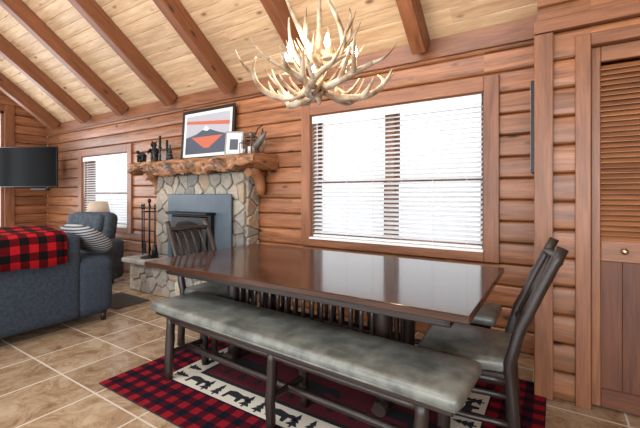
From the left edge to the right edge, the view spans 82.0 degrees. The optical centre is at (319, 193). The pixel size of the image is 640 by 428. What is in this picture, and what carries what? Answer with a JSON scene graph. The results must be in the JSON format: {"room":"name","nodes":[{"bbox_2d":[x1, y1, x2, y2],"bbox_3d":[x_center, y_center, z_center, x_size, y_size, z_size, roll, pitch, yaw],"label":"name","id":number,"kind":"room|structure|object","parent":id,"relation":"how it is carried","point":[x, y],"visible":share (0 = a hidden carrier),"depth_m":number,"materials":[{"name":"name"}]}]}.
{"room":"cabin dining room","nodes":[
{"label":"cabin dining room","id":0,"kind":"room"},
{"bbox_2d":[0,90,46,225],"bbox_3d":[-7.560,-1.425,4.319,0.032,5.350,7.500,0,0,33],"label":"wall","id":1,"kind":"structure","parent":0,"point":[30,205],"depth_m":7.19,"materials":[{"name":"brown wood"}]},
{"bbox_2d":[0,104,14,226],"bbox_3d":[-6.964,-0.400,5.303,0.150,2.540,4.100,0,0,33],"label":"window","id":2,"kind":"structure","parent":1,"relation":"in","point":[7,112],"depth_m":6.89,"materials":[{"name":"brown wood"}]},
{"bbox_2d":[0,146,57,189],"bbox_3d":[-5.237,-0.455,6.768,1.198,0.780,0.410,0,0,6],"label":"television","id":3,"kind":"object","parent":1,"relation":"attached to","point":[19,166],"visible":1,"depth_m":6.57,"materials":[{"name":"black plastic"}]},
{"bbox_2d":[0,0,536,123],"bbox_3d":[-2.418,-2.653,1.323,12.100,2.938,7.414,0,0,33],"label":"ceiling","id":4,"kind":"structure","parent":0,"point":[228,26],"depth_m":4.19,"materials":[{"name":"brown wood"}]},
{"bbox_2d":[0,72,60,129],"bbox_3d":[-6.934,-2.659,4.100,0.125,2.884,7.113,0,0,33],"label":"ceiling beam","id":5,"kind":"structure","parent":4,"relation":"attached to","point":[8,87],"depth_m":6.62,"materials":[{"name":"brown wood"}]},
{"bbox_2d":[0,34,91,123],"bbox_3d":[-5.958,-2.659,3.473,0.125,2.884,7.113,0,0,33],"label":"ceiling beam","id":6,"kind":"structure","parent":4,"relation":"attached to","point":[8,51],"depth_m":5.81,"materials":[{"name":"brown wood"}]},
{"bbox_2d":[0,0,128,115],"bbox_3d":[-4.973,-2.659,2.841,0.125,2.884,7.113,0,0,33],"label":"ceiling beam","id":7,"kind":"structure","parent":4,"relation":"attached to","point":[17,9],"depth_m":5.04,"materials":[{"name":"brown wood"}]},
{"bbox_2d":[68,0,177,105],"bbox_3d":[-3.955,-2.659,2.187,0.125,2.884,7.113,0,0,33],"label":"ceiling beam","id":8,"kind":"structure","parent":4,"relation":"attached to","point":[90,10],"depth_m":4.52,"materials":[{"name":"brown wood"}]},
{"bbox_2d":[153,0,237,93],"bbox_3d":[-2.979,-2.659,1.561,0.125,2.884,7.113,0,0,33],"label":"ceiling beam","id":9,"kind":"structure","parent":4,"relation":"attached to","point":[174,11],"depth_m":4.03,"materials":[{"name":"brown wood"}]},
{"bbox_2d":[260,0,315,76],"bbox_3d":[-1.986,-2.659,0.923,0.125,2.884,7.113,0,0,33],"label":"ceiling beam","id":10,"kind":"structure","parent":4,"relation":"attached to","point":[278,12],"depth_m":3.42,"materials":[{"name":"brown wood"}]},
{"bbox_2d":[235,0,396,108],"bbox_3d":[0.021,-1.424,2.507,1.032,1.618,1.089,0,0,33],"label":"antler chandelier","id":11,"kind":"object","parent":4,"relation":"hanging from","point":[314,87],"visible":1,"depth_m":2.40,"materials":[{"name":"beige"}]},
{"bbox_2d":[396,0,429,54],"bbox_3d":[-1.001,-2.659,0.291,0.125,2.884,7.113,0,0,33],"label":"ceiling beam","id":12,"kind":"structure","parent":4,"relation":"attached to","point":[411,12],"depth_m":3.02,"materials":[{"name":"brown wood"}]},
{"bbox_2d":[47,40,533,354],"bbox_3d":[-1.914,-0.090,5.144,8.620,2.680,0.032,0,0,33],"label":"wall","id":13,"kind":"structure","parent":0,"point":[279,222],"depth_m":4.04,"materials":[{"name":"brown wood"}]},
{"bbox_2d":[78,143,132,233],"bbox_3d":[-3.617,-0.087,6.324,1.710,1.415,0.265,0,0,33],"label":"window","id":14,"kind":"structure","parent":13,"relation":"in","point":[124,148],"depth_m":6.23,"materials":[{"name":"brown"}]},
{"bbox_2d":[83,153,126,225],"bbox_3d":[-3.652,-0.069,6.269,1.444,1.174,0.084,0,0,33],"label":"window blind","id":15,"kind":"object","parent":14,"relation":"attached to","point":[122,155],"visible":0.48,"depth_m":6.20,"materials":[{"name":"white plastic"}]},
{"bbox_2d":[45,16,536,134],"bbox_3d":[-1.929,-1.275,5.121,8.550,0.170,0.034,0,0,33],"label":"trim","id":16,"kind":"structure","parent":13,"relation":"attached to","point":[522,30],"depth_m":3.48,"materials":[{"name":"brown wood"}]},
{"bbox_2d":[301,74,499,262],"bbox_3d":[0.675,-0.205,3.568,1.950,1.520,0.265,0,0,33],"label":"window","id":17,"kind":"structure","parent":13,"relation":"in","point":[488,86],"depth_m":3.34,"materials":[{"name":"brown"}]},
{"bbox_2d":[312,94,482,248],"bbox_3d":[0.640,-0.186,3.514,1.684,1.279,0.084,0,0,33],"label":"window blind","id":18,"kind":"object","parent":17,"relation":"attached to","point":[471,99],"visible":1,"depth_m":3.43,"materials":[{"name":"white plastic"}]},
{"bbox_2d":[0,271,639,427],"bbox_3d":[-2.517,1.300,1.170,12.100,0.100,7.650,0,0,33],"label":"floor","id":19,"kind":"structure","parent":0,"point":[50,376],"depth_m":2.56,"materials":[{"name":"tile"}]},
{"bbox_2d":[0,233,111,338],"bbox_3d":[-3.159,0.795,2.890,1.000,0.910,2.550,0,0,33],"label":"sofa","id":20,"kind":"object","parent":19,"relation":"on","point":[30,299],"visible":0.71,"depth_m":3.25,"materials":[{"name":"blue fabric"}]},
{"bbox_2d":[0,225,67,272],"bbox_3d":[-2.895,0.462,2.839,0.595,0.339,1.450,0,0,33],"label":"plaid blanket","id":21,"kind":"object","parent":20,"relation":"on","point":[37,246],"visible":1,"depth_m":3.11,"materials":[{"name":"red fabric"}]},
{"bbox_2d":[59,224,111,252],"bbox_3d":[-2.355,0.450,3.699,0.460,0.309,0.380,0,0,19],"label":"throw pillow","id":22,"kind":"object","parent":20,"relation":"on","point":[91,240],"visible":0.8,"depth_m":3.57,"materials":[{"name":"fabric"}]},
{"bbox_2d":[67,212,122,281],"bbox_3d":[-3.367,0.755,5.058,1.040,0.990,0.876,0,0,13],"label":"armchair","id":23,"kind":"object","parent":19,"relation":"on","point":[105,223],"visible":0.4,"depth_m":5.17,"materials":[{"name":"fabric"}]},
{"bbox_2d":[109,292,149,309],"bbox_3d":[-2.357,1.244,4.306,0.620,0.011,0.400,0,0,33],"label":"doormat","id":24,"kind":"object","parent":19,"relation":"on","point":[119,300],"visible":0.7,"depth_m":4.28,"materials":[{"name":"brown fabric"}]},
{"bbox_2d":[122,253,259,302],"bbox_3d":[-1.605,1.040,4.552,1.980,0.420,0.627,0,0,33],"label":"stone hearth","id":25,"kind":"object","parent":19,"relation":"on","point":[150,280],"visible":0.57,"depth_m":4.56,"materials":[{"name":"beige stone"}]},
{"bbox_2d":[140,199,158,258],"bbox_3d":[-2.220,0.444,4.803,0.233,0.770,0.260,0,0,-16],"label":"fireplace tool set","id":26,"kind":"object","parent":25,"relation":"on","point":[154,254],"visible":1,"depth_m":4.74,"materials":[{"name":"black metal"}]},
{"bbox_2d":[165,194,231,256],"bbox_3d":[-1.550,0.414,4.480,1.170,0.829,0.185,0,0,33],"label":"fireplace insert","id":27,"kind":"object","parent":25,"relation":"on","point":[183,209],"visible":0.68,"depth_m":4.38,"materials":[{"name":"paint"}]},
{"bbox_2d":[156,172,259,254],"bbox_3d":[-1.502,0.284,4.714,1.743,1.089,0.242,0,0,33],"label":"stone fireplace","id":28,"kind":"object","parent":25,"relation":"on","point":[245,210],"visible":0.53,"depth_m":4.35,"materials":[{"name":"beige stone"}]},
{"bbox_2d":[127,153,277,194],"bbox_3d":[-1.591,-0.215,4.615,2.367,0.450,0.482,0,0,33],"label":"mantel","id":29,"kind":"object","parent":28,"relation":"on","point":[254,165],"visible":0.98,"depth_m":4.22,"materials":[{"name":"brown wood"}]},
{"bbox_2d":[135,150,146,161],"bbox_3d":[-2.499,-0.525,5.117,0.196,0.166,0.080,0,0,25],"label":"figurine","id":30,"kind":"object","parent":29,"relation":"on","point":[141,157],"visible":0.95,"depth_m":5.09,"materials":[{"name":"black metal"}]},
{"bbox_2d":[147,141,158,161],"bbox_3d":[-2.361,-0.598,5.224,0.175,0.311,0.142,0,0,4],"label":"bear figurine","id":31,"kind":"object","parent":29,"relation":"on","point":[152,142],"visible":0.68,"depth_m":5.21,"materials":[{"name":"black metal"}]},
{"bbox_2d":[151,143,157,161],"bbox_3d":[-2.244,-0.562,4.982,0.090,0.240,0.090,0,0,33],"label":"candlestick","id":32,"kind":"object","parent":29,"relation":"on","point":[154,144],"visible":0.96,"depth_m":4.97,"materials":[{"name":"grey metal"}]},
{"bbox_2d":[158,136,161,160],"bbox_3d":[-2.236,-0.627,5.143,0.090,0.370,0.090,0,0,33],"label":"candlestick","id":33,"kind":"object","parent":29,"relation":"on","point":[159,147],"visible":0.8,"depth_m":5.13,"materials":[{"name":"grey metal"}]},
{"bbox_2d":[165,140,167,159],"bbox_3d":[-2.101,-0.592,5.057,0.090,0.300,0.090,0,0,33],"label":"candlestick","id":34,"kind":"object","parent":29,"relation":"on","point":[166,149],"visible":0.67,"depth_m":5.04,"materials":[{"name":"grey metal"}]},
{"bbox_2d":[166,145,173,159],"bbox_3d":[-2.007,-0.552,4.925,0.100,0.220,0.100,0,0,33],"label":"tree figurine","id":35,"kind":"object","parent":29,"relation":"on","point":[169,155],"visible":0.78,"depth_m":4.90,"materials":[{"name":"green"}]},
{"bbox_2d":[180,103,235,158],"bbox_3d":[-1.456,-0.777,4.729,0.990,0.669,0.066,0,0,33],"label":"framed picture","id":36,"kind":"object","parent":29,"relation":"on","point":[204,130],"visible":0.76,"depth_m":4.73,"materials":[{"name":"black"}]},
{"bbox_2d":[224,131,243,155],"bbox_3d":[-1.004,-0.590,4.306,0.220,0.295,0.075,0,0,5],"label":"framed picture","id":37,"kind":"object","parent":29,"relation":"on","point":[232,138],"visible":0.77,"depth_m":4.30,"materials":[{"name":"white metal"}]},
{"bbox_2d":[239,140,246,153],"bbox_3d":[-0.856,-0.521,4.091,0.060,0.158,0.060,0,0,33],"label":"lantern","id":38,"kind":"object","parent":29,"relation":"on","point":[242,142],"visible":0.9,"depth_m":4.08,"materials":[{"name":"grey metal"}]},
{"bbox_2d":[245,132,257,152],"bbox_3d":[-0.794,-0.579,4.242,0.104,0.273,0.104,0,0,33],"label":"lantern","id":39,"kind":"object","parent":29,"relation":"on","point":[250,148],"visible":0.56,"depth_m":4.21,"materials":[{"name":"grey metal"}]},
{"bbox_2d":[253,125,266,152],"bbox_3d":[-0.665,-0.605,4.087,0.193,0.326,0.100,0,0,33],"label":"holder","id":40,"kind":"object","parent":29,"relation":"on","point":[261,138],"visible":0.84,"depth_m":4.07,"materials":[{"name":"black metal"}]},
{"bbox_2d":[99,337,545,427],"bbox_3d":[0.008,1.244,2.401,2.480,0.010,1.550,0,0,33],"label":"area rug","id":41,"kind":"object","parent":19,"relation":"on","point":[212,394],"visible":0.48,"depth_m":2.22,"materials":[{"name":"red fabric"}]},
{"bbox_2d":[164,218,250,353],"bbox_3d":[-0.931,0.733,3.129,0.657,1.012,0.509,0,0,33],"label":"dining chair","id":42,"kind":"object","parent":41,"relation":"on","point":[220,290],"visible":0.3,"depth_m":3.08,"materials":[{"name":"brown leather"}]},
{"bbox_2d":[151,291,481,427],"bbox_3d":[-0.225,0.988,2.075,2.060,0.502,0.380,0,0,36],"label":"bench","id":43,"kind":"object","parent":41,"relation":"on","point":[419,379],"visible":1,"depth_m":1.83,"materials":[{"name":"grey leather"}]},
{"bbox_2d":[145,244,503,416],"bbox_3d":[-0.026,0.862,2.560,2.230,0.745,1.160,0,0,33],"label":"dining table","id":44,"kind":"object","parent":41,"relation":"on","point":[445,294],"visible":0.63,"depth_m":2.24,"materials":[{"name":"brown wood"}]},
{"bbox_2d":[280,301,501,344],"bbox_3d":[0.305,0.993,2.918,2.020,0.492,0.361,0,0,33],"label":"bench","id":45,"kind":"object","parent":41,"relation":"on","point":[488,315],"visible":0.1,"depth_m":2.31,"materials":[{"name":"grey leather"}]},
{"bbox_2d":[417,237,568,427],"bbox_3d":[0.881,0.733,1.923,0.657,1.012,0.509,0,0,28],"label":"dining chair","id":46,"kind":"object","parent":41,"relation":"on","point":[497,352],"visible":0.68,"depth_m":1.76,"materials":[{"name":"grey leather"}]},
{"bbox_3d":[-3.581,0.985,5.935,0.400,0.530,0.340,0,0,33],"label":"end table","id":47,"kind":"object","parent":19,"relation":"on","visible":0},
{"bbox_2d":[87,201,109,211],"bbox_3d":[-3.564,0.419,5.925,0.340,0.600,0.340,0,0,33],"label":"table lamp","id":48,"kind":"object","parent":47,"relation":"on","point":[93,206],"visible":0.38,"depth_m":5.81,"materials":[{"name":"beige fabric"}]},
{"bbox_2d":[537,0,639,401],"bbox_3d":[2.914,-0.319,1.670,3.301,3.137,0.641,0,0,33],"label":"wall","id":49,"kind":"structure","parent":0,"point":[564,41],"depth_m":2.22,"materials":[{"name":"brown wood"}]},
{"bbox_2d":[530,80,533,174],"bbox_3d":[1.510,-0.445,2.583,0.041,0.610,0.380,0,0,33],"label":"framed picture","id":50,"kind":"object","parent":49,"relation":"attached to","point":[532,81],"visible":0.45,"depth_m":2.43,"materials":[{"name":"black"}]},
{"bbox_2d":[534,0,639,400],"bbox_3d":[2.712,0.095,1.401,3.280,2.310,0.044,0,0,33],"label":"trim","id":51,"kind":"structure","parent":49,"relation":"attached to","point":[544,30],"depth_m":2.24,"materials":[{"name":"brown wood"}]},
{"bbox_2d":[575,24,639,409],"bbox_3d":[2.269,0.160,1.758,1.730,2.180,0.150,0,0,33],"label":"trim","id":52,"kind":"structure","parent":49,"relation":"attached to","point":[584,43],"depth_m":2.14,"materials":[{"name":"brown wood"}]},
{"bbox_2d":[591,40,639,415],"bbox_3d":[2.258,0.190,1.740,1.574,2.096,0.071,0,0,33],"label":"door","id":53,"kind":"structure","parent":49,"relation":"in","point":[615,144],"depth_m":2.11,"materials":[{"name":"brown wood"}]},
{"label":"outside","id":54,"kind":"structure","parent":0,"visible":0},
{"bbox_2d":[109,202,479,240],"bbox_3d":[22.582,1.800,35.175,120.000,0.100,76.400,0,0,33],"label":"snowy ground","id":55,"kind":"structure","parent":54,"point":[323,202],"depth_m":27.41,"materials":[{"name":"white snow"}]}
]}

